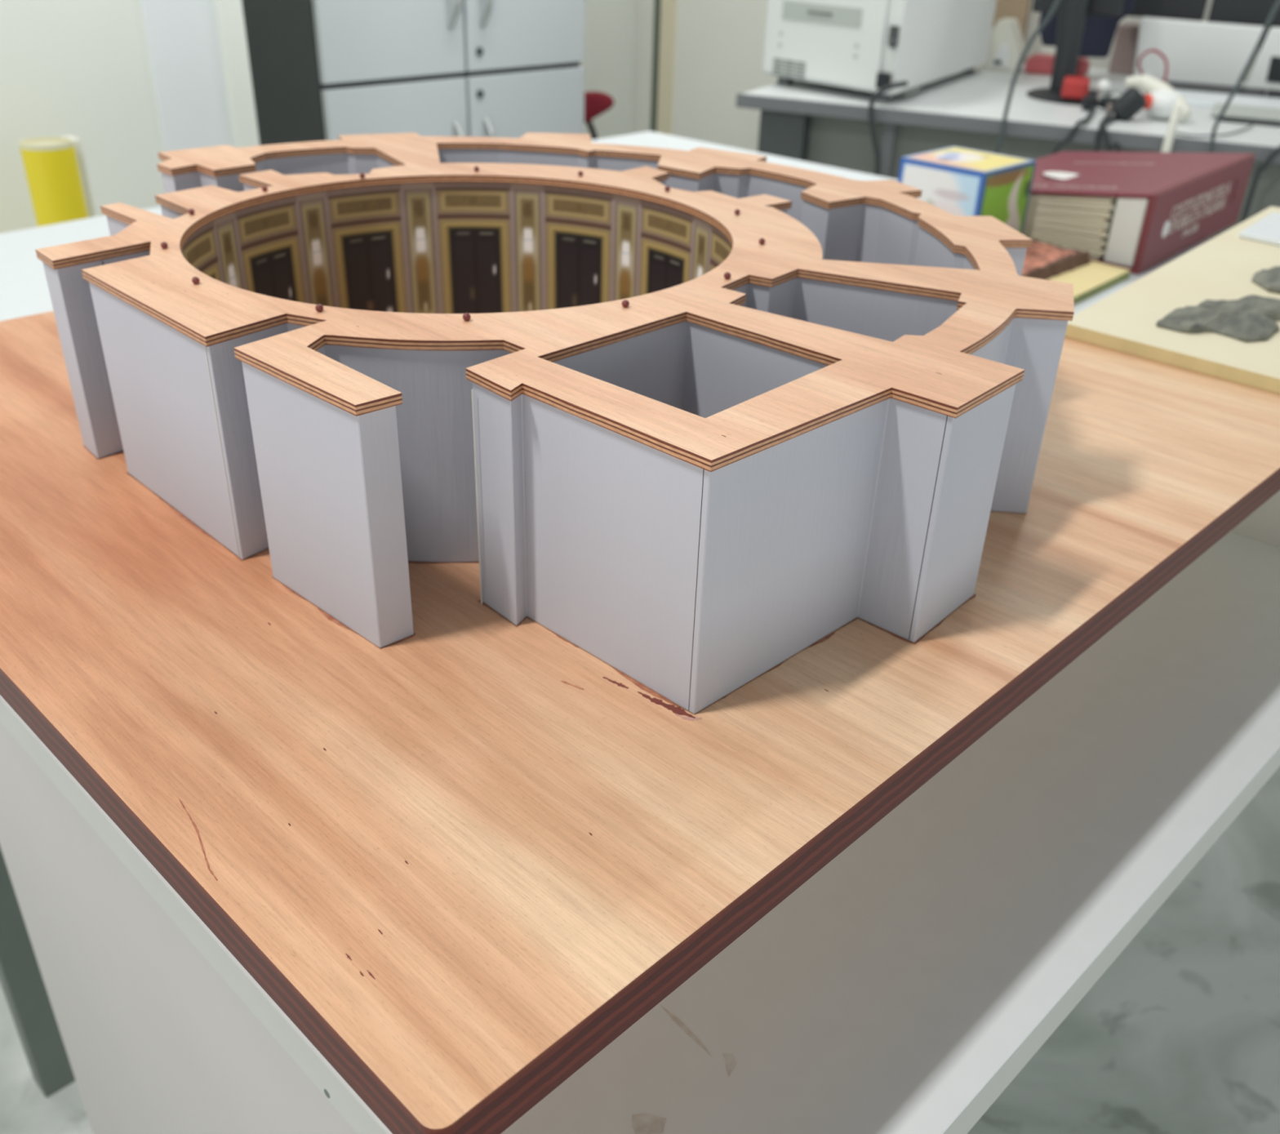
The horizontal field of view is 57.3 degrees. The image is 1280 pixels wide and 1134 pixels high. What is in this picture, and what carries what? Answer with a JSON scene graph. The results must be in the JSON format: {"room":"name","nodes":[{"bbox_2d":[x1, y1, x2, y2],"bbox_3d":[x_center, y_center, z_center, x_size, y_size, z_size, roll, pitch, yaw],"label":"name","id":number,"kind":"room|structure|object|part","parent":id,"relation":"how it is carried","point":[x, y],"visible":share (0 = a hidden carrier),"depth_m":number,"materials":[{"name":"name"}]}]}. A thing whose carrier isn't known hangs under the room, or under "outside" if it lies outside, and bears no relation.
{"room":"laboratory","nodes":[
{"label":"laboratory","id":0,"kind":"room"},
{"bbox_2d":[0,0,164,233],"bbox_3d":[-1.766,-1.333,1.625,1.130,2.880,1.872,27,38,37],"label":"wall","id":1,"kind":"structure","parent":0,"point":[81,69],"depth_m":1.98,"materials":[{"name":"white paint"}]},
{"bbox_2d":[139,0,234,151],"bbox_3d":[-0.789,-1.397,1.796,0.012,2.880,0.130,27,38,37],"label":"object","id":2,"kind":"structure","parent":1,"relation":"attached to","point":[182,37],"depth_m":2.08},
{"bbox_2d":[213,0,259,147],"bbox_3d":[-0.722,-1.423,1.845,0.030,2.880,0.043,27,38,37],"label":"trim","id":3,"kind":"structure","parent":1,"relation":"attached to","point":[229,13],"depth_m":2.13,"materials":[{"name":"white paint"}]},
{"bbox_2d":[579,0,634,140],"bbox_3d":[-0.623,-2.224,3.253,0.060,2.880,2.378,27,38,37],"label":"wall","id":4,"kind":"structure","parent":0,"point":[607,64],"depth_m":4.09,"materials":[{"name":"beige paint"}]},
{"bbox_2d":[0,766,1279,1133],"bbox_3d":[0.823,-0.224,2.773,4.800,0.030,7.400,27,38,37],"label":"floor","id":5,"kind":"structure","parent":0,"point":[1180,1033],"depth_m":1.37,"materials":[{"name":"stone"}]},
{"bbox_2d":[241,0,584,145],"bbox_3d":[-0.624,-1.532,3.151,0.557,1.780,0.862,27,38,37],"label":"tall cabinet","id":6,"kind":"object","parent":5,"relation":"on","point":[321,69],"visible":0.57,"depth_m":3.00,"materials":[{"name":"silver metal"}]},
{"bbox_3d":[-0.602,-1.694,2.700,0.020,1.051,0.428,27,38,37],"label":"door","id":7,"kind":"part","parent":6,"relation":"part of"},
{"bbox_3d":[-0.627,-0.933,3.135,0.020,0.675,0.428,27,38,37],"label":"door","id":8,"kind":"part","parent":6,"relation":"part of","materials":[{"name":"white metal"}]},
{"bbox_3d":[-0.472,-1.435,2.966,0.048,0.134,0.017,27,38,37],"label":"handle","id":9,"kind":"part","parent":6,"relation":"part of","materials":[{"name":"silver metal"}]},
{"bbox_3d":[-0.483,-1.126,3.143,0.048,0.134,0.017,27,38,37],"label":"handle","id":10,"kind":"part","parent":6,"relation":"part of","materials":[{"name":"silver metal"}]},
{"bbox_3d":[-0.400,-1.470,3.031,0.048,0.134,0.017,27,38,37],"label":"handle","id":11,"kind":"part","parent":6,"relation":"part of","materials":[{"name":"silver metal"}]},
{"bbox_3d":[-0.410,-1.160,3.208,0.048,0.134,0.017,27,38,37],"label":"handle","id":12,"kind":"part","parent":6,"relation":"part of","materials":[{"name":"silver metal"}]},
{"bbox_3d":[-0.297,-1.840,2.974,0.020,1.051,0.420,27,38,37],"label":"door","id":13,"kind":"part","parent":6,"relation":"part of","materials":[{"name":"grey metal"}]},
{"bbox_3d":[-0.323,-1.079,3.409,0.020,0.675,0.420,27,38,37],"label":"door","id":14,"kind":"part","parent":6,"relation":"part of","materials":[{"name":"white metal"}]},
{"bbox_2d":[0,131,897,1097],"bbox_3d":[-0.267,-0.111,1.724,0.784,0.750,1.603,27,38,37],"label":"work table","id":15,"kind":"object","parent":5,"relation":"on","point":[24,286],"visible":0.2,"depth_m":1.25,"materials":[{"name":"white laminate"}]},
{"bbox_3d":[-0.629,0.247,1.102,0.034,0.725,0.034,27,38,37],"label":"leg","id":16,"kind":"part","parent":15,"relation":"part of","materials":[{"name":"grey metal"}]},
{"bbox_2d":[18,137,88,226],"bbox_3d":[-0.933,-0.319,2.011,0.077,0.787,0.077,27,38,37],"label":"canister","id":17,"kind":"object","parent":15,"relation":"on","point":[51,166],"visible":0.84,"depth_m":1.82,"materials":[{"name":"yellow plastic"}]},
{"bbox_2d":[59,135,95,217],"bbox_3d":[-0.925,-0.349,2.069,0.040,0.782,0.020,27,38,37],"label":"carton","id":18,"kind":"object","parent":15,"relation":"on","point":[77,144],"visible":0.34,"depth_m":1.89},
{"bbox_2d":[584,91,614,139],"bbox_3d":[-0.122,-1.212,3.803,0.272,0.607,0.281,27,38,37],"label":"office chair","id":19,"kind":"object","parent":5,"relation":"on","point":[596,103],"visible":0.08,"depth_m":3.71,"materials":[{"name":"red fabric"}]},
{"bbox_3d":[-0.172,-1.452,3.701,0.044,0.092,0.230,27,38,37],"label":"backrest","id":20,"kind":"part","parent":19,"relation":"part of","materials":[{"name":"red fabric"}]},
{"bbox_2d":[0,239,1279,1133],"bbox_3d":[0.298,0.176,1.256,0.788,0.750,1.613,27,38,37],"label":"work table","id":21,"kind":"object","parent":5,"relation":"on","point":[903,987],"visible":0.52,"depth_m":0.56,"materials":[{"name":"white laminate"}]},
{"bbox_3d":[-0.244,0.457,0.759,0.672,0.723,0.012,27,38,37],"label":"panel","id":22,"kind":"part","parent":21,"relation":"part of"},
{"bbox_2d":[897,146,1036,234],"bbox_3d":[0.415,-0.466,1.512,0.120,0.117,0.125,27,38,37],"label":"box","id":23,"kind":"object","parent":21,"relation":"on","point":[956,180],"visible":0.66,"depth_m":1.46,"materials":[{"name":"cardboard"},{"name":"printed paper"}]},
{"bbox_2d":[897,157,985,215],"bbox_3d":[0.371,-0.445,1.473,0.120,0.117,0.001,27,38,37],"label":"print","id":24,"kind":"object","parent":23,"relation":"attached to","point":[957,191],"depth_m":1.45},
{"bbox_2d":[902,146,1036,172],"bbox_3d":[0.417,-0.517,1.483,0.120,0.001,0.125,27,38,37],"label":"print","id":25,"kind":"object","parent":23,"relation":"on","point":[953,156],"depth_m":1.48},
{"bbox_2d":[978,160,1036,234],"bbox_3d":[0.458,-0.444,1.476,0.001,0.117,0.125,27,38,37],"label":"print","id":26,"kind":"object","parent":23,"relation":"attached to","point":[1006,194],"depth_m":1.47},
{"bbox_2d":[1047,260,1130,304],"bbox_3d":[0.470,-0.359,1.437,0.197,0.010,0.235,27,38,37],"label":"board","id":27,"kind":"object","parent":21,"relation":"on","point":[1088,280],"visible":0.19,"depth_m":1.42,"materials":[{"name":"beige wood"}]},
{"bbox_2d":[1021,238,1091,279],"bbox_3d":[0.476,-0.382,1.446,0.100,0.019,0.172,27,38,37],"label":"rock","id":28,"kind":"object","parent":27,"relation":"on","point":[1042,260],"visible":0.47,"depth_m":1.43,"materials":[{"name":"stone"}]},
{"bbox_2d":[1022,151,1255,274],"bbox_3d":[0.651,-0.534,1.663,0.320,0.099,0.400,27,38,37],"label":"book","id":29,"kind":"object","parent":21,"relation":"on","point":[1135,211],"visible":0.84,"depth_m":1.53,"materials":[{"name":"red paper"}]},
{"bbox_2d":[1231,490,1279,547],"bbox_3d":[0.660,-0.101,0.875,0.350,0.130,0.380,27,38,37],"label":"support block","id":30,"kind":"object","parent":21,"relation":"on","point":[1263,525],"visible":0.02,"depth_m":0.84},
{"bbox_2d":[1065,206,1279,394],"bbox_3d":[0.644,-0.189,0.887,0.493,0.010,0.567,27,38,37],"label":"board","id":31,"kind":"object","parent":30,"relation":"on","point":[1224,267],"visible":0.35,"depth_m":0.85,"materials":[{"name":"beige wood"}]},
{"bbox_2d":[1155,294,1279,342],"bbox_3d":[0.438,-0.184,0.846,0.148,0.009,0.073,-19,36,-32],"label":"rock","id":32,"kind":"object","parent":31,"relation":"on","point":[1251,317],"visible":1,"depth_m":0.83,"materials":[{"name":"grey stone"}]},
{"bbox_2d":[1238,212,1279,245],"bbox_3d":[0.611,-0.304,1.071,0.105,0.005,0.125,27,38,37],"label":"sheet","id":33,"kind":"object","parent":31,"relation":"on","point":[1267,229],"depth_m":1.07,"materials":[{"name":"white paper"}]},
{"bbox_2d":[1251,266,1279,293],"bbox_3d":[0.533,-0.232,0.935,0.090,0.010,0.077,1,30,-2],"label":"relief","id":34,"kind":"object","parent":31,"relation":"on","point":[1268,279],"visible":1,"depth_m":0.93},
{"bbox_3d":[-0.049,-0.046,0.756,0.440,0.111,0.460,27,38,37],"label":"support block","id":35,"kind":"object","parent":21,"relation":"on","visible":0},
{"bbox_2d":[0,132,1279,1133],"bbox_3d":[-0.046,-0.146,0.692,0.691,0.127,0.710,27,38,37],"label":"model","id":36,"kind":"object","parent":35,"relation":"on","point":[484,580],"visible":1,"depth_m":0.46},
{"bbox_3d":[-0.240,-0.139,0.656,0.004,0.099,0.070,2,30,0],"label":"printed panel","id":37,"kind":"part","parent":36,"relation":"part of","materials":[{"name":"paper"}]},
{"bbox_3d":[-0.222,-0.172,0.714,0.004,0.099,0.070,17,33,24],"label":"printed panel","id":38,"kind":"part","parent":36,"relation":"part of","materials":[{"name":"paper"}]},
{"bbox_3d":[-0.175,-0.195,0.759,0.070,0.099,0.004,-17,35,-29],"label":"printed panel","id":39,"kind":"part","parent":36,"relation":"part of","materials":[{"name":"paper"}]},
{"bbox_3d":[-0.110,-0.205,0.780,0.070,0.099,0.004,-1,30,-6],"label":"printed panel","id":40,"kind":"part","parent":36,"relation":"part of","materials":[{"name":"paper"}]},
{"bbox_3d":[-0.045,-0.194,0.659,0.608,0.004,0.491,27,38,37],"label":"roof plate","id":41,"kind":"part","parent":36,"relation":"part of","materials":[{"name":"brown wood"}]},
{"bbox_3d":[-0.041,-0.198,0.772,0.070,0.099,0.004,13,32,18],"label":"printed panel","id":42,"kind":"part","parent":36,"relation":"part of","materials":[{"name":"paper"}]},
{"bbox_3d":[0.015,-0.177,0.738,0.004,0.099,0.070,-21,37,-35],"label":"printed panel","id":43,"kind":"part","parent":36,"relation":"part of","materials":[{"name":"paper"}]},
{"bbox_3d":[0.045,-0.145,0.684,0.004,0.099,0.070,-5,30,-12],"label":"printed panel","id":44,"kind":"part","parent":36,"relation":"part of","materials":[{"name":"paper"}]},
{"bbox_2d":[735,62,1279,239],"bbox_3d":[1.469,-0.802,2.967,2.212,0.818,1.187,15,32,22],"label":"desk","id":45,"kind":"object","parent":5,"relation":"on","point":[806,121],"depth_m":2.67,"materials":[{"name":"white laminate"}]},
{"bbox_3d":[0.331,-0.765,2.924,0.110,0.730,0.038,15,32,22],"label":"leg","id":46,"kind":"part","parent":45,"relation":"part of","materials":[{"name":"grey metal"}]},
{"bbox_3d":[0.544,-1.017,3.377,0.020,0.730,1.020,15,32,22],"label":"panel","id":47,"kind":"part","parent":45,"relation":"part of","materials":[{"name":"grey metal"}]},
{"bbox_2d":[763,0,996,102],"bbox_3d":[0.634,-1.478,2.961,0.387,0.450,0.943,17,33,25],"label":"machine","id":48,"kind":"object","parent":45,"relation":"on","point":[864,45],"visible":0.94,"depth_m":2.73,"materials":[{"name":"white plastic"}]},
{"bbox_2d":[772,57,783,75],"bbox_3d":[0.335,-1.216,2.845,0.001,0.037,0.033,-22,38,-35],"label":"vent","id":49,"kind":"object","parent":48,"relation":"attached to","point":[777,63],"depth_m":2.85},
{"bbox_2d":[782,59,795,77],"bbox_3d":[0.359,-1.202,2.822,0.001,0.037,0.033,-22,38,-36],"label":"vent","id":50,"kind":"object","parent":48,"relation":"attached to","point":[788,65],"depth_m":2.82,"materials":[{"name":"white plastic"}]},
{"bbox_2d":[794,61,805,79],"bbox_3d":[0.383,-1.188,2.799,0.001,0.037,0.033,-22,38,-36],"label":"vent","id":51,"kind":"object","parent":48,"relation":"attached to","point":[799,66],"depth_m":2.80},
{"bbox_3d":[0.415,-1.280,2.703,0.003,0.007,0.076,-22,38,-36],"label":"handle","id":52,"kind":"part","parent":48,"relation":"part of","materials":[{"name":"grey plastic"}]},
{"bbox_3d":[0.428,-1.332,2.672,0.009,0.410,0.359,-22,38,-36],"label":"panel","id":53,"kind":"part","parent":48,"relation":"part of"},
{"bbox_2d":[875,71,891,88],"bbox_3d":[0.547,-1.094,2.632,0.038,0.033,0.025,27,38,37],"label":"power socket","id":54,"kind":"object","parent":48,"relation":"attached to","point":[882,78],"depth_m":2.62,"materials":[{"name":"black plastic"}]},
{"bbox_2d":[868,80,907,176],"bbox_3d":[0.593,-0.690,2.759,0.188,0.833,0.084,27,38,37],"label":"power cord","id":55,"kind":"object","parent":48,"relation":"hanging from","point":[904,83],"visible":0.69,"depth_m":2.61,"materials":[{"name":"grey plastic"}]},
{"bbox_3d":[0.562,-0.713,2.847,0.027,0.730,0.017,15,32,22],"label":"post","id":56,"kind":"part","parent":45,"relation":"part of","materials":[{"name":"grey metal"}]},
{"bbox_2d":[982,17,1027,72],"bbox_3d":[1.029,-1.459,3.273,0.101,0.130,0.110,15,32,22],"label":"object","id":57,"kind":"object","parent":45,"relation":"on","point":[1006,45],"visible":0.89,"depth_m":3.25,"materials":[{"name":"white plastic"}]},
{"bbox_2d":[994,0,1059,153],"bbox_3d":[0.749,-0.784,2.596,0.194,1.166,0.034,10,31,14],"label":"cord","id":58,"kind":"object","parent":45,"relation":"hanging from","point":[1054,7],"visible":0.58,"depth_m":2.45,"materials":[{"name":"grey plastic"}]},
{"bbox_3d":[1.313,-0.519,2.553,2.045,0.730,0.020,15,32,22],"label":"modesty panel","id":59,"kind":"part","parent":45,"relation":"part of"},
{"bbox_2d":[1024,53,1089,76],"bbox_3d":[1.160,-1.395,3.253,0.165,0.046,0.080,15,32,22],"label":"pouch","id":60,"kind":"object","parent":45,"relation":"on","point":[1037,63],"visible":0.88,"depth_m":3.23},
{"bbox_2d":[1051,106,1096,154],"bbox_3d":[0.948,-0.651,2.719,0.080,0.761,0.285,25,37,35],"label":"cord","id":61,"kind":"object","parent":45,"relation":"hanging from","point":[1091,113],"visible":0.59,"depth_m":2.47,"materials":[{"name":"grey plastic"}]},
{"bbox_2d":[1026,0,1124,106],"bbox_3d":[1.082,-1.364,2.746,0.256,0.490,0.306,6,30,7],"label":"monitor","id":62,"kind":"object","parent":45,"relation":"on","point":[1072,15],"visible":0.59,"depth_m":2.83,"materials":[{"name":"black plastic"}]},
{"bbox_2d":[1061,75,1090,99],"bbox_3d":[1.029,-1.132,2.764,0.060,0.042,0.076,11,31,16],"label":"holder","id":63,"kind":"object","parent":62,"relation":"on","point":[1073,87],"visible":0.9,"depth_m":2.73,"materials":[{"name":"plastic"}]},
{"bbox_2d":[1095,79,1111,100],"bbox_3d":[1.089,-1.119,2.757,0.034,0.055,0.034,27,38,37],"label":"ball","id":64,"kind":"object","parent":62,"relation":"on","point":[1103,87],"visible":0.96,"depth_m":2.74,"materials":[{"name":"white plastic"}]},
{"bbox_2d":[1080,95,1098,110],"bbox_3d":[1.027,-1.059,2.672,0.032,0.028,0.040,9,30,12],"label":"plug","id":65,"kind":"object","parent":45,"relation":"on","point":[1088,102],"visible":0.84,"depth_m":2.66,"materials":[{"name":"black plastic"}]},
{"bbox_2d":[1093,109,1113,151],"bbox_3d":[0.991,-0.639,2.705,0.014,0.756,0.245,14,32,20],"label":"hanging cord","id":66,"kind":"object","parent":45,"relation":"hanging from","point":[1097,141],"visible":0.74,"depth_m":2.44,"materials":[{"name":"grey plastic"}]},
{"bbox_2d":[1098,96,1116,109],"bbox_3d":[1.067,-1.056,2.664,0.029,0.025,0.036,-10,32,-20],"label":"plug","id":67,"kind":"object","parent":45,"relation":"on","point":[1104,101],"visible":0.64,"depth_m":2.66,"materials":[{"name":"grey plastic"}]},
{"bbox_2d":[1106,103,1111,111],"bbox_3d":[1.063,-1.031,2.629,0.024,0.017,0.019,-2,30,-6],"label":"plug","id":68,"kind":"object","parent":45,"relation":"on","point":[1108,105],"visible":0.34,"depth_m":2.63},
{"bbox_2d":[1101,115,1120,151],"bbox_3d":[1.000,-0.630,2.686,0.081,0.759,0.246,6,30,7],"label":"cord","id":69,"kind":"object","parent":45,"relation":"hanging from","point":[1108,147],"visible":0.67,"depth_m":2.43,"materials":[{"name":"grey plastic"}]},
{"bbox_2d":[1109,93,1121,97],"bbox_3d":[1.103,-1.081,2.707,0.034,0.024,0.027,18,33,25],"label":"plug","id":70,"kind":"object","parent":45,"relation":"on","point":[1113,95],"visible":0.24,"depth_m":2.69,"materials":[{"name":"white plastic"}]},
{"bbox_2d":[1108,22,1140,75],"bbox_3d":[1.395,-1.463,3.306,0.100,0.125,0.110,15,32,22],"label":"carton","id":71,"kind":"object","parent":45,"relation":"on","point":[1122,60],"visible":0.54,"depth_m":3.27,"materials":[{"name":"cardboard"}]},
{"bbox_3d":[1.064,-1.007,2.552,0.073,0.074,0.054,4,30,4],"label":"black knob","id":72,"kind":"part","parent":45,"relation":"part of","materials":[{"name":"black plastic"}]},
{"bbox_2d":[1137,48,1168,97],"bbox_3d":[1.200,-1.149,2.745,0.061,0.121,0.107,5,30,5],"label":"wire","id":73,"kind":"object","parent":45,"relation":"on","point":[1158,52],"visible":0.52,"depth_m":2.72,"materials":[{"name":"red plastic"}]},
{"bbox_2d":[1124,74,1191,121],"bbox_3d":[1.137,-1.034,2.582,0.175,0.083,0.099,27,38,37],"label":"adapter","id":74,"kind":"object","parent":45,"relation":"on","point":[1161,97],"visible":0.89,"depth_m":2.56,"materials":[{"name":"white plastic"}]},
{"bbox_2d":[1127,0,1208,20],"bbox_3d":[1.416,-1.562,3.124,0.205,0.480,0.050,15,32,22],"label":"monitor","id":75,"kind":"object","parent":45,"relation":"on","point":[1191,10],"visible":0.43,"depth_m":3.13,"materials":[{"name":"black plastic"}]},
{"bbox_2d":[1161,105,1182,152],"bbox_3d":[1.079,-0.845,2.403,0.021,0.190,0.057,20,34,28],"label":"stick","id":76,"kind":"object","parent":45,"relation":"on","point":[1177,109],"visible":0.57,"depth_m":2.37,"materials":[{"name":"white plastic"}]},
{"bbox_2d":[1133,16,1266,97],"bbox_3d":[1.448,-1.317,3.022,0.341,0.157,0.215,15,32,22],"label":"scanner","id":77,"kind":"object","parent":45,"relation":"on","point":[1205,56],"visible":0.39,"depth_m":3.07,"materials":[{"name":"white plastic"}]},
{"bbox_2d":[1175,124,1253,137],"bbox_3d":[1.224,-0.911,2.448,0.259,0.005,0.056,-15,34,-27],"label":"wire","id":78,"kind":"object","parent":45,"relation":"on","point":[1252,125],"visible":0.94,"depth_m":2.40,"materials":[{"name":"grey"}]},
{"bbox_2d":[1175,89,1279,108],"bbox_3d":[1.478,-1.121,2.829,0.370,0.010,0.200,15,32,22],"label":"paper stack","id":79,"kind":"object","parent":45,"relation":"on","point":[1193,98],"visible":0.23,"depth_m":2.83,"materials":[{"name":"white paper"}]},
{"bbox_2d":[1207,0,1279,55],"bbox_3d":[1.654,-1.498,3.025,0.303,0.480,0.050,15,32,22],"label":"monitor","id":80,"kind":"object","parent":45,"relation":"on","point":[1253,12],"visible":0.53,"depth_m":3.06,"materials":[{"name":"black plastic"}]},
{"bbox_2d":[1208,0,1279,152],"bbox_3d":[1.184,-0.678,2.423,0.105,1.116,0.011,17,33,24],"label":"cord","id":81,"kind":"object","parent":45,"relation":"hanging from","point":[1276,6],"visible":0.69,"depth_m":2.27,"materials":[{"name":"grey plastic"}]},
{"bbox_2d":[1210,102,1279,127],"bbox_3d":[1.447,-1.008,2.628,0.300,0.012,0.220,15,32,22],"label":"tray","id":82,"kind":"object","parent":45,"relation":"on","point":[1237,113],"visible":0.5,"depth_m":2.62,"materials":[{"name":"white plastic"}]},
{"bbox_2d":[1240,145,1279,222],"bbox_3d":[1.284,-0.530,2.519,0.055,0.769,0.139,27,38,37],"label":"cord","id":83,"kind":"object","parent":45,"relation":"hanging from","point":[1260,167],"visible":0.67,"depth_m":2.34,"materials":[{"name":"grey plastic"}]},
{"bbox_2d":[1244,26,1279,98],"bbox_3d":[1.677,-1.253,2.927,0.271,0.153,0.215,15,32,22],"label":"scanner","id":84,"kind":"object","parent":45,"relation":"on","point":[1264,73],"visible":0.91,"depth_m":3.01,"materials":[{"name":"white plastic"}]},
{"bbox_2d":[991,0,1031,41],"bbox_3d":[1.079,-1.420,3.661,0.150,1.180,0.070,15,32,22],"label":"panel","id":85,"kind":"object","parent":5,"relation":"on","point":[1018,9],"visible":0.02,"depth_m":3.48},
{"bbox_2d":[631,0,1262,151],"bbox_3d":[1.451,-2.122,3.197,3.460,2.880,0.060,15,32,22],"label":"wall","id":86,"kind":"structure","parent":0,"point":[719,50],"depth_m":4.06,"materials":[{"name":"white paint"}]},
{"bbox_2d":[650,0,661,132],"bbox_3d":[0.081,-2.474,3.731,0.022,2.880,0.014,15,32,22],"label":"trim","id":87,"kind":"structure","parent":86,"relation":"attached to","point":[657,2],"depth_m":4.13,"materials":[{"name":"grey"}]},
{"bbox_2d":[656,0,676,135],"bbox_3d":[0.117,-2.465,3.718,0.055,2.880,0.010,15,32,22],"label":"trim","id":88,"kind":"structure","parent":86,"relation":"attached to","point":[668,7],"depth_m":4.12,"materials":[{"name":"beige wood"}]},
{"bbox_3d":[1.165,-1.478,3.093,0.043,0.350,0.027,27,38,37],"label":"coat stand","id":89,"kind":"object","parent":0,"visible":0},
{"bbox_2d":[1038,0,1135,57],"bbox_3d":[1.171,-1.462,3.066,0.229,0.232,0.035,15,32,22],"label":"jacket","id":90,"kind":"object","parent":89,"relation":"hanging from","point":[1099,33],"visible":0.5,"depth_m":3.07,"materials":[{"name":"fabric"}]}
]}

